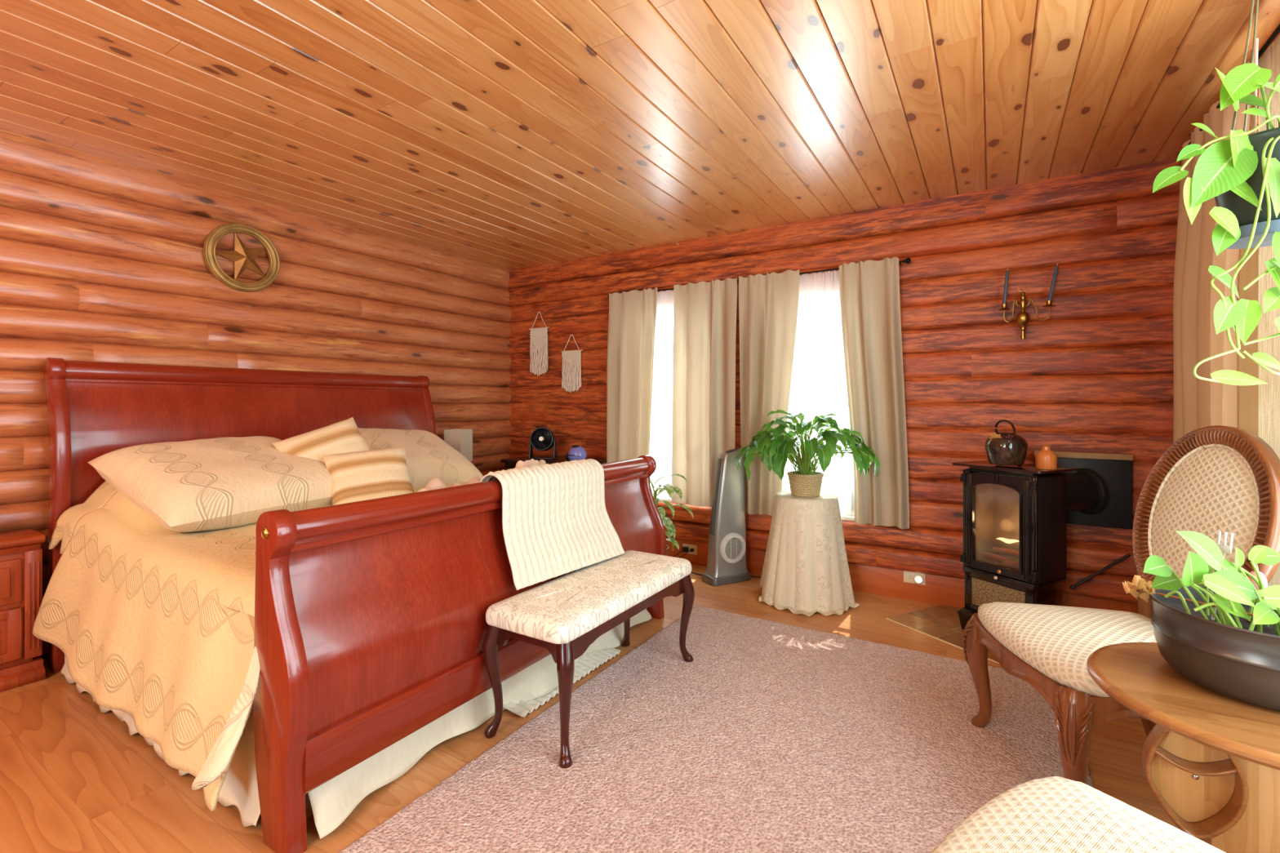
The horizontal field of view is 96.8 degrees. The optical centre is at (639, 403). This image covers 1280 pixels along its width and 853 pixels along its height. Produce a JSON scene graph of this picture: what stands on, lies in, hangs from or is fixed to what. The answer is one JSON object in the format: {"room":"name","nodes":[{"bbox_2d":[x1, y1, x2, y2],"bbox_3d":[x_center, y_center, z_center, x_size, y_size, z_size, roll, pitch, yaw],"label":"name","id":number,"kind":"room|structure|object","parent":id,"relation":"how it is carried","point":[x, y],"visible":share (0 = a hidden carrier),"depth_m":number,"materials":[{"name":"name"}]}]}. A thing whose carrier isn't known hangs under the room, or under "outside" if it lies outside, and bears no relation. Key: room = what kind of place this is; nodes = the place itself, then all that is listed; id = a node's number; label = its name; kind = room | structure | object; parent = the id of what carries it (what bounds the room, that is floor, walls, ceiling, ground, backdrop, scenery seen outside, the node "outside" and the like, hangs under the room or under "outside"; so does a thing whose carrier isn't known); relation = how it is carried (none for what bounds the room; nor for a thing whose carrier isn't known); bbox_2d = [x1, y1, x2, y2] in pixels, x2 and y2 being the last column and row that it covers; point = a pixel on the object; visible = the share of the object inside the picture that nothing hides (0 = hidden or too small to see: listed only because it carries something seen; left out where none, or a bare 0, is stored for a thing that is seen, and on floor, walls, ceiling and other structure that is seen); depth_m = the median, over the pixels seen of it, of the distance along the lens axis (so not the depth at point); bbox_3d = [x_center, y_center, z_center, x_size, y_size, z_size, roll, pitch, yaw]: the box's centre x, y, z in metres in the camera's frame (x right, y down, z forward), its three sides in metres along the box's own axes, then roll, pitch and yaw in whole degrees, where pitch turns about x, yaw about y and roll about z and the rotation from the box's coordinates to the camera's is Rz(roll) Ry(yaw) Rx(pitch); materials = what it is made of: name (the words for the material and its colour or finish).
{"room":"log cabin bedroom","nodes":[
{"label":"log cabin bedroom","id":0,"kind":"room"},
{"bbox_2d":[0,130,511,658],"bbox_3d":[-2.905,-0.030,2.760,0.276,2.508,6.440,0,0,32],"label":"wall","id":1,"kind":"structure","parent":0,"point":[101,260],"depth_m":3.19,"materials":[{"name":"brown wood"}]},
{"bbox_2d":[203,222,279,292],"bbox_3d":[-2.343,-0.863,3.370,0.046,0.400,0.400,0,0,32],"label":"star","id":2,"kind":"object","parent":1,"relation":"attached to","point":[243,258],"visible":1,"depth_m":3.35,"materials":[{"name":"gold metal"}]},
{"bbox_2d":[0,564,1180,852],"bbox_3d":[-0.900,1.260,1.415,5.080,0.080,6.660,0,0,32],"label":"floor","id":3,"kind":"structure","parent":0,"point":[73,778],"depth_m":1.90,"materials":[{"name":"laminate"}]},
{"bbox_2d":[0,528,45,692],"bbox_3d":[-2.877,0.900,2.314,0.236,0.640,0.600,0,0,32],"label":"nightstand","id":4,"kind":"object","parent":3,"relation":"on","point":[21,664],"visible":1,"depth_m":2.46,"materials":[{"name":"red wood"}]},
{"bbox_2d":[43,357,666,852],"bbox_3d":[-1.314,0.505,2.947,2.182,1.430,2.068,0,0,32],"label":"sleigh bed","id":5,"kind":"object","parent":3,"relation":"on","point":[371,624],"visible":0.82,"depth_m":1.97,"materials":[{"name":"brown wood"}]},
{"bbox_2d":[61,608,652,839],"bbox_3d":[-1.171,1.007,2.898,1.960,0.414,2.147,0,0,32],"label":"bed skirt","id":6,"kind":"object","parent":5,"relation":"attached to","point":[331,802],"visible":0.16,"depth_m":1.85,"materials":[{"name":"beige fabric"}]},
{"bbox_2d":[480,458,625,717],"bbox_3d":[-0.372,0.746,2.529,0.316,0.944,0.714,0,0,32],"label":"knit throw","id":7,"kind":"object","parent":5,"relation":"on","point":[556,522],"visible":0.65,"depth_m":2.44,"materials":[{"name":"beige fabric"}]},
{"bbox_3d":[-1.328,0.927,2.949,1.760,0.225,1.915,0,0,32],"label":"box spring","id":8,"kind":"object","parent":5,"relation":"on","visible":0},
{"bbox_2d":[247,613,254,632],"bbox_3d":[-1.328,0.690,2.949,1.760,0.250,1.960,0,0,32],"label":"mattress","id":9,"kind":"object","parent":8,"relation":"on","point":[251,618],"visible":0.02,"depth_m":1.69,"materials":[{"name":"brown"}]},
{"bbox_2d":[31,480,466,811],"bbox_3d":[-1.321,0.718,2.881,1.932,0.781,2.216,0,0,32],"label":"quilt","id":10,"kind":"object","parent":9,"relation":"on","point":[149,619],"visible":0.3,"depth_m":1.95,"materials":[{"name":"beige fabric"}]},
{"bbox_2d":[87,435,332,532],"bbox_3d":[-1.936,0.353,2.707,0.852,0.355,0.823,0,0,32],"label":"pillow sham","id":11,"kind":"object","parent":10,"relation":"on","point":[210,484],"visible":0.88,"depth_m":2.47,"materials":[{"name":"beige fabric"}]},
{"bbox_2d":[272,417,370,462],"bbox_3d":[-1.594,0.285,2.938,0.473,0.419,0.278,0,0,-44],"label":"striped cushion","id":12,"kind":"object","parent":11,"relation":"on","point":[344,436],"visible":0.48,"depth_m":2.91,"materials":[{"name":"fabric"}]},
{"bbox_2d":[322,446,414,505],"bbox_3d":[-1.335,0.382,2.824,0.398,0.304,0.253,0,0,-36],"label":"striped cushion","id":13,"kind":"object","parent":10,"relation":"on","point":[358,476],"visible":0.77,"depth_m":2.77,"materials":[{"name":"fabric"}]},
{"bbox_2d":[417,474,480,492],"bbox_3d":[-0.770,0.439,2.757,0.492,0.164,0.622,0,0,32],"label":"sheet","id":14,"kind":"object","parent":10,"relation":"on","point":[435,483],"visible":0.08,"depth_m":2.72,"materials":[{"name":"beige fabric"}]},
{"bbox_2d":[515,458,546,468],"bbox_3d":[-0.529,0.398,2.767,0.153,0.247,0.252,0,0,32],"label":"bundle","id":15,"kind":"object","parent":10,"relation":"on","point":[520,464],"visible":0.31,"depth_m":2.72,"materials":[{"name":"beige fabric"}]},
{"bbox_2d":[357,427,483,488],"bbox_3d":[-1.478,0.356,3.618,0.646,0.399,0.777,0,0,35],"label":"pillow sham","id":16,"kind":"object","parent":9,"relation":"on","point":[428,457],"visible":0.5,"depth_m":3.53,"materials":[{"name":"beige fabric"}]},
{"bbox_2d":[480,470,496,475],"bbox_3d":[-1.373,0.900,4.582,0.236,0.640,0.600,0,0,32],"label":"nightstand","id":17,"kind":"object","parent":3,"relation":"on","point":[483,473],"visible":0.02,"depth_m":4.77,"materials":[{"name":"red wood"}]},
{"bbox_2d":[444,428,472,461],"bbox_3d":[-1.432,0.394,4.483,0.154,0.372,0.154,0,0,20],"label":"bedside lamp","id":18,"kind":"object","parent":17,"relation":"on","point":[461,440],"visible":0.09,"depth_m":4.43,"materials":[{"name":"beige fabric"}]},
{"bbox_2d":[500,454,606,469],"bbox_3d":[-0.692,0.839,4.643,0.750,0.763,0.500,0,0,32],"label":"dresser","id":19,"kind":"object","parent":3,"relation":"on","point":[510,463],"visible":0.02,"depth_m":4.61,"materials":[{"name":"brown wood"}]},
{"bbox_2d":[528,426,557,459],"bbox_3d":[-0.797,0.326,4.677,0.216,0.261,0.130,0,0,6],"label":"desk fan","id":20,"kind":"object","parent":19,"relation":"on","point":[542,438],"visible":1,"depth_m":4.64,"materials":[{"name":"black plastic"}]},
{"bbox_2d":[530,427,551,449],"bbox_3d":[-0.802,0.291,4.629,0.180,0.178,0.028,0,0,6],"label":"grille","id":21,"kind":"object","parent":20,"relation":"attached to","point":[539,437],"depth_m":4.64,"materials":[{"name":"grey metal"}]},
{"bbox_2d":[565,444,586,461],"bbox_3d":[-0.497,0.391,4.416,0.173,0.128,0.130,0,0,7],"label":"humidifier","id":22,"kind":"object","parent":19,"relation":"on","point":[577,452],"visible":0.9,"depth_m":4.37,"materials":[{"name":"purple plastic"}]},
{"bbox_2d":[649,473,693,555],"bbox_3d":[0.079,0.854,3.937,0.410,0.732,0.487,0,0,-28],"label":"houseplant","id":23,"kind":"object","parent":3,"relation":"on","point":[667,522],"visible":0.41,"depth_m":3.83,"materials":[{"name":"green plant"}]},
{"bbox_2d":[338,606,1093,852],"bbox_3d":[0.023,1.211,1.203,1.778,0.014,4.080,0,0,32],"label":"area rug","id":24,"kind":"object","parent":3,"relation":"on","point":[775,737],"visible":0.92,"depth_m":1.92,"materials":[{"name":"pink carpet"}]},
{"bbox_2d":[482,550,694,768],"bbox_3d":[-0.160,0.976,2.377,0.410,0.495,0.978,0,0,32],"label":"upholstered bench","id":25,"kind":"object","parent":24,"relation":"on","point":[563,615],"visible":0.98,"depth_m":2.09,"materials":[{"name":"fabric"}]},
{"bbox_2d":[485,550,691,644],"bbox_3d":[-0.160,0.767,2.377,0.388,0.078,0.978,0,0,32],"label":"seat cushion","id":26,"kind":"object","parent":25,"relation":"on","point":[566,609],"depth_m":2.16,"materials":[{"name":"fabric"}]},
{"bbox_2d":[930,776,1225,852],"bbox_3d":[0.774,0.643,0.766,0.657,1.143,0.684,0,0,-35],"label":"chair","id":27,"kind":"object","parent":24,"relation":"on","point":[1055,814],"visible":1,"depth_m":0.98,"materials":[{"name":"beige fabric"}]},
{"bbox_2d":[962,425,1279,784],"bbox_3d":[1.528,0.643,1.827,0.684,1.143,0.657,0,0,6],"label":"chair","id":28,"kind":"object","parent":24,"relation":"on","point":[1212,479],"visible":0.66,"depth_m":1.77,"materials":[{"name":"beige fabric"}]},
{"bbox_2d":[691,448,760,586],"bbox_3d":[0.556,0.767,3.938,0.808,0.907,0.329,0,0,23],"label":"tower fan","id":29,"kind":"object","parent":3,"relation":"on","point":[726,553],"visible":0.94,"depth_m":3.87,"materials":[{"name":"silver metal"}]},
{"bbox_2d":[709,457,723,534],"bbox_3d":[0.521,0.635,3.885,0.081,0.511,0.074,0,0,-26],"label":"outlet","id":30,"kind":"object","parent":29,"relation":"attached to","point":[716,526],"depth_m":3.86,"materials":[{"name":"silver plastic"}]},
{"bbox_2d":[724,537,742,559],"bbox_3d":[0.634,0.988,3.868,0.088,0.142,0.128,0,0,32],"label":"grille","id":31,"kind":"object","parent":29,"relation":"attached to","point":[733,546],"depth_m":3.87,"materials":[{"name":"white plastic"}]},
{"bbox_2d":[885,604,999,663],"bbox_3d":[2.014,1.217,3.006,0.915,0.006,0.945,0,0,-27],"label":"hearth pad","id":32,"kind":"object","parent":3,"relation":"on","point":[941,623],"depth_m":3.13,"materials":[{"name":"beige tile"}]},
{"bbox_2d":[952,460,1079,630],"bbox_3d":[1.923,0.767,2.936,0.330,0.893,0.444,0,0,-26],"label":"gas stove","id":33,"kind":"object","parent":32,"relation":"on","point":[1015,517],"visible":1,"depth_m":2.85,"materials":[{"name":"black metal"}]},
{"bbox_2d":[984,419,1028,466],"bbox_3d":[1.848,0.201,2.872,0.186,0.236,0.186,0,0,-38],"label":"jug","id":34,"kind":"object","parent":33,"relation":"on","point":[1002,448],"visible":1,"depth_m":2.81,"materials":[{"name":"ceramic"}]},
{"bbox_2d":[1035,444,1057,469],"bbox_3d":[1.977,0.262,2.769,0.088,0.116,0.088,0,0,32],"label":"vase","id":35,"kind":"object","parent":33,"relation":"on","point":[1045,459],"visible":1,"depth_m":2.74,"materials":[{"name":"ceramic"}]},
{"bbox_2d":[1086,642,1279,852],"bbox_3d":[1.347,0.930,1.243,0.584,0.580,0.584,0,0,32],"label":"side table","id":36,"kind":"object","parent":3,"relation":"on","point":[1211,759],"visible":0.91,"depth_m":1.25,"materials":[{"name":"brown wood"}]},
{"bbox_2d":[1155,746,1238,776],"bbox_3d":[1.235,0.800,1.272,0.149,0.036,0.044,0,0,32],"label":"shelf","id":37,"kind":"object","parent":36,"relation":"attached to","point":[1203,761],"depth_m":1.27,"materials":[{"name":"brown wood"}]},
{"bbox_2d":[1122,530,1279,711],"bbox_3d":[1.383,0.460,1.287,0.440,0.358,0.399,0,0,32],"label":"planter","id":38,"kind":"object","parent":36,"relation":"on","point":[1235,655],"visible":1,"depth_m":1.24,"materials":[{"name":"grey metal"}]},
{"bbox_2d":[1210,530,1233,620],"bbox_3d":[1.350,0.409,1.320,0.005,0.223,0.041,0,0,-23],"label":"plastic fork","id":39,"kind":"object","parent":38,"relation":"on","point":[1224,548],"visible":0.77,"depth_m":1.31,"materials":[{"name":"white plastic"}]},
{"bbox_2d":[1247,570,1267,590],"bbox_3d":[1.443,0.453,1.330,0.034,0.124,0.034,0,0,32],"label":"ornament","id":40,"kind":"object","parent":38,"relation":"on","point":[1253,573],"visible":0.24,"depth_m":1.32,"materials":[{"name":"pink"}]},
{"bbox_2d":[1148,585,1279,711],"bbox_3d":[1.403,0.554,1.290,0.372,0.170,0.372,0,0,32],"label":"bowl","id":41,"kind":"object","parent":36,"relation":"on","point":[1233,656],"depth_m":1.23,"materials":[{"name":"black ceramic"}]},
{"bbox_2d":[0,0,1279,270],"bbox_3d":[-0.915,-1.290,1.424,5.114,0.120,6.660,0,0,32],"label":"ceiling","id":42,"kind":"structure","parent":0,"point":[508,135],"depth_m":2.29,"materials":[{"name":"brown wood"}]},
{"bbox_2d":[1152,0,1279,385],"bbox_3d":[1.392,-0.614,1.309,0.459,1.236,0.254,0,0,15],"label":"pothos","id":43,"kind":"object","parent":42,"relation":"hanging from","point":[1242,172],"visible":1,"depth_m":1.25,"materials":[{"name":"green plant"}]},
{"bbox_2d":[1214,127,1279,226],"bbox_3d":[1.447,-0.498,1.310,0.224,0.196,0.224,0,0,32],"label":"pot","id":44,"kind":"object","parent":43,"relation":"attached to","point":[1248,148],"depth_m":1.26,"materials":[{"name":"grey plastic"}]},
{"bbox_2d":[507,157,1180,604],"bbox_3d":[0.829,-0.118,4.118,4.780,2.331,0.242,0,0,32],"label":"wall","id":45,"kind":"structure","parent":0,"point":[1096,375],"depth_m":3.34,"materials":[{"name":"red wood"}]},
{"bbox_2d":[528,311,549,375],"bbox_3d":[-0.901,-0.529,5.062,0.235,0.574,0.018,0,0,32],"label":"macrame hanging","id":46,"kind":"object","parent":45,"relation":"hanging from","point":[537,335],"visible":1,"depth_m":5.06,"materials":[{"name":"beige fabric"}]},
{"bbox_2d":[560,333,582,392],"bbox_3d":[-0.587,-0.342,4.868,0.236,0.498,0.018,0,0,32],"label":"macrame hanging","id":47,"kind":"object","parent":45,"relation":"hanging from","point":[573,384],"visible":1,"depth_m":4.87,"materials":[{"name":"beige fabric"}]},
{"bbox_2d":[653,495,671,502],"bbox_3d":[0.290,0.005,4.453,0.710,1.523,0.160,0,0,32],"label":"window","id":48,"kind":"structure","parent":45,"relation":"in","point":[668,500],"depth_m":4.42,"materials":[{"name":"white plastic"}]},
{"bbox_2d":[683,543,697,555],"bbox_3d":[0.379,1.108,4.313,0.122,0.074,0.008,0,0,32],"label":"wall outlet","id":49,"kind":"object","parent":45,"relation":"attached to","point":[691,546],"visible":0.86,"depth_m":4.30,"materials":[{"name":"beige plastic"}]},
{"bbox_2d":[673,546,688,556],"bbox_3d":[0.282,1.150,4.329,0.171,0.121,0.063,0,0,32],"label":"plug","id":50,"kind":"object","parent":49,"relation":"in","point":[685,549],"visible":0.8,"depth_m":4.29,"materials":[{"name":"black plastic"}]},
{"bbox_2d":[679,548,693,558],"bbox_3d":[0.322,1.154,4.304,0.163,0.114,0.064,0,0,32],"label":"plug","id":51,"kind":"object","parent":49,"relation":"in","point":[691,549],"visible":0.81,"depth_m":4.27,"materials":[{"name":"black plastic"}]},
{"bbox_2d":[608,257,911,297],"bbox_3d":[0.706,-0.865,4.051,2.229,0.036,0.086,0,0,32],"label":"curtain rod","id":52,"kind":"object","parent":45,"relation":"attached to","point":[908,260],"visible":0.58,"depth_m":3.71,"materials":[{"name":"black metal"}]},
{"bbox_2d":[606,287,657,462],"bbox_3d":[-0.059,-0.064,4.450,0.460,1.641,0.100,0,0,32],"label":"curtain","id":53,"kind":"object","parent":52,"relation":"hanging from","point":[632,313],"visible":0.8,"depth_m":4.46,"materials":[{"name":"beige fabric"}]},
{"bbox_2d":[641,289,686,498],"bbox_3d":[0.212,-0.070,4.337,0.600,1.593,0.033,0,0,32],"label":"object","id":54,"kind":"object","parent":52,"relation":"hanging from","point":[662,391],"visible":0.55,"depth_m":4.34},
{"bbox_2d":[671,277,737,507],"bbox_3d":[0.467,-0.066,4.126,0.516,1.641,0.114,0,0,32],"label":"curtain","id":55,"kind":"object","parent":52,"relation":"hanging from","point":[704,313],"visible":0.95,"depth_m":4.13,"materials":[{"name":"beige fabric"}]},
{"bbox_2d":[738,269,799,515],"bbox_3d":[0.874,-0.059,3.875,0.428,1.661,0.114,0,0,32],"label":"curtain","id":56,"kind":"object","parent":52,"relation":"hanging from","point":[768,304],"visible":0.85,"depth_m":3.89,"materials":[{"name":"beige fabric"}]},
{"bbox_2d":[774,270,854,515],"bbox_3d":[1.147,-0.070,3.758,0.520,1.593,0.035,0,0,32],"label":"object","id":57,"kind":"object","parent":52,"relation":"hanging from","point":[818,387],"visible":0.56,"depth_m":3.73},
{"bbox_2d":[839,256,909,529],"bbox_3d":[1.441,-0.065,3.524,0.405,1.653,0.092,0,0,32],"label":"curtain","id":58,"kind":"object","parent":52,"relation":"hanging from","point":[869,290],"visible":0.95,"depth_m":3.52,"materials":[{"name":"beige fabric"}]},
{"bbox_2d":[840,515,854,521],"bbox_3d":[1.213,0.005,3.882,0.580,1.523,0.160,0,0,32],"label":"window","id":59,"kind":"structure","parent":45,"relation":"in","point":[846,517],"depth_m":3.71,"materials":[{"name":"white plastic"}]},
{"bbox_2d":[666,537,1137,613],"bbox_3d":[0.784,1.131,4.102,4.680,0.178,0.058,0,0,32],"label":"baseboard","id":60,"kind":"structure","parent":45,"relation":"attached to","point":[937,589],"depth_m":3.55,"materials":[{"name":"brown wood"}]},
{"bbox_2d":[903,570,925,585],"bbox_3d":[1.689,1.075,3.503,0.122,0.074,0.008,0,0,32],"label":"wall outlet","id":61,"kind":"object","parent":45,"relation":"attached to","point":[908,576],"visible":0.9,"depth_m":3.51,"materials":[{"name":"beige plastic"}]},
{"bbox_2d":[906,573,912,579],"bbox_3d":[1.666,1.075,3.515,0.036,0.030,0.003,0,0,32],"label":"receptacle","id":62,"kind":"object","parent":61,"relation":"attached to","point":[908,576],"depth_m":3.51,"materials":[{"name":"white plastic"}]},
{"bbox_2d":[914,574,923,583],"bbox_3d":[1.701,1.077,3.473,0.052,0.052,0.026,0,0,32],"label":"night light","id":63,"kind":"object","parent":61,"relation":"attached to","point":[918,579],"visible":1,"depth_m":3.47,"materials":[{"name":"beige plastic"}]},
{"bbox_2d":[997,284,1055,338],"bbox_3d":[2.133,-0.506,3.142,0.264,0.301,0.109,0,0,32],"label":"candle sconce","id":64,"kind":"object","parent":45,"relation":"attached to","point":[1022,318],"visible":1,"depth_m":3.14,"materials":[{"name":"gold metal"}]},
{"bbox_2d":[1002,268,1008,303],"bbox_3d":[2.039,-0.646,3.172,0.033,0.205,0.019,0,0,32],"label":"taper candle","id":65,"kind":"object","parent":64,"relation":"on","point":[1006,277],"visible":1,"depth_m":3.17,"materials":[{"name":"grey wax"}]},
{"bbox_2d":[1047,263,1058,300],"bbox_3d":[2.221,-0.645,3.059,0.052,0.206,0.019,0,0,32],"label":"taper candle","id":66,"kind":"object","parent":64,"relation":"on","point":[1056,268],"visible":1,"depth_m":3.05,"materials":[{"name":"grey wax"}]},
{"bbox_2d":[1033,449,1133,528],"bbox_3d":[2.354,0.454,3.036,0.412,0.383,0.090,0,0,32],"label":"shield","id":67,"kind":"object","parent":45,"relation":"attached to","point":[1115,469],"visible":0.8,"depth_m":2.95,"materials":[{"name":"black paint"}]},
{"bbox_2d":[1066,467,1107,514],"bbox_3d":[2.248,0.463,2.982,0.212,0.244,0.244,0,0,-6],"label":"flue pipe","id":68,"kind":"object","parent":67,"relation":"attached to","point":[1086,491],"visible":0.71,"depth_m":2.90,"materials":[{"name":"black metal"}]},
{"bbox_2d":[1069,553,1130,590],"bbox_3d":[2.362,0.866,2.918,0.290,0.194,0.026,0,0,6],"label":"gas line","id":69,"kind":"object","parent":45,"relation":"attached to","point":[1073,587],"visible":1,"depth_m":2.92,"materials":[{"name":"grey metal"}]},
{"bbox_2d":[1177,32,1279,210],"bbox_3d":[1.166,-0.030,0.161,0.245,2.509,6.300,0,0,32],"label":"wall","id":70,"kind":"structure","parent":0,"point":[1277,36],"depth_m":2.07,"materials":[{"name":"red wood"}]},
{"bbox_2d":[1177,23,1279,155],"bbox_3d":[1.982,-1.125,1.767,0.080,0.036,1.890,0,0,32],"label":"curtain rod","id":71,"kind":"object","parent":70,"relation":"attached to","point":[1277,31],"visible":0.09,"depth_m":1.77,"materials":[{"name":"black metal"}]},
{"bbox_2d":[1173,49,1258,444],"bbox_3d":[2.192,-0.009,2.169,0.097,2.273,0.845,0,0,32],"label":"curtain","id":72,"kind":"object","parent":71,"relation":"hanging from","point":[1198,403],"visible":0.33,"depth_m":2.20,"materials":[{"name":"beige fabric"}]},
{"bbox_2d":[1257,35,1279,586],"bbox_3d":[1.936,-0.019,1.696,0.026,2.253,0.440,0,0,32],"label":"panel","id":73,"kind":"object","parent":71,"relation":"hanging from","point":[1268,420],"visible":0.3,"depth_m":1.82,"materials":[{"name":"beige fabric"}]},
{"bbox_3d":[1.037,0.898,3.550,0.352,0.637,0.352,0,0,32],"label":"round table","id":74,"kind":"object","parent":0,"visible":0},
{"bbox_2d":[761,510,844,613],"bbox_3d":[1.038,0.893,3.554,0.555,0.631,0.546,0,0,32],"label":"undercloth","id":75,"kind":"object","parent":74,"relation":"on","point":[784,594],"visible":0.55,"depth_m":3.35,"materials":[{"name":"beige fabric"}]},
{"bbox_2d":[759,490,859,616],"bbox_3d":[1.024,0.895,3.532,0.599,0.642,0.604,0,0,-40],"label":"lace tablecloth","id":76,"kind":"object","parent":75,"relation":"on","point":[824,508],"visible":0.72,"depth_m":3.37,"materials":[{"name":"beige fabric"}]},
{"bbox_2d":[786,471,823,497],"bbox_3d":[1.029,0.503,3.538,0.220,0.138,0.220,0,0,32],"label":"wicker basket","id":77,"kind":"object","parent":76,"relation":"on","point":[802,483],"depth_m":3.46,"materials":[{"name":"beige wicker"}]},
{"bbox_2d":[734,409,879,497],"bbox_3d":[0.981,0.306,3.448,0.845,0.533,0.642,0,0,32],"label":"peace lily","id":78,"kind":"object","parent":76,"relation":"on","point":[775,447],"visible":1,"depth_m":3.40,"materials":[{"name":"plant"}]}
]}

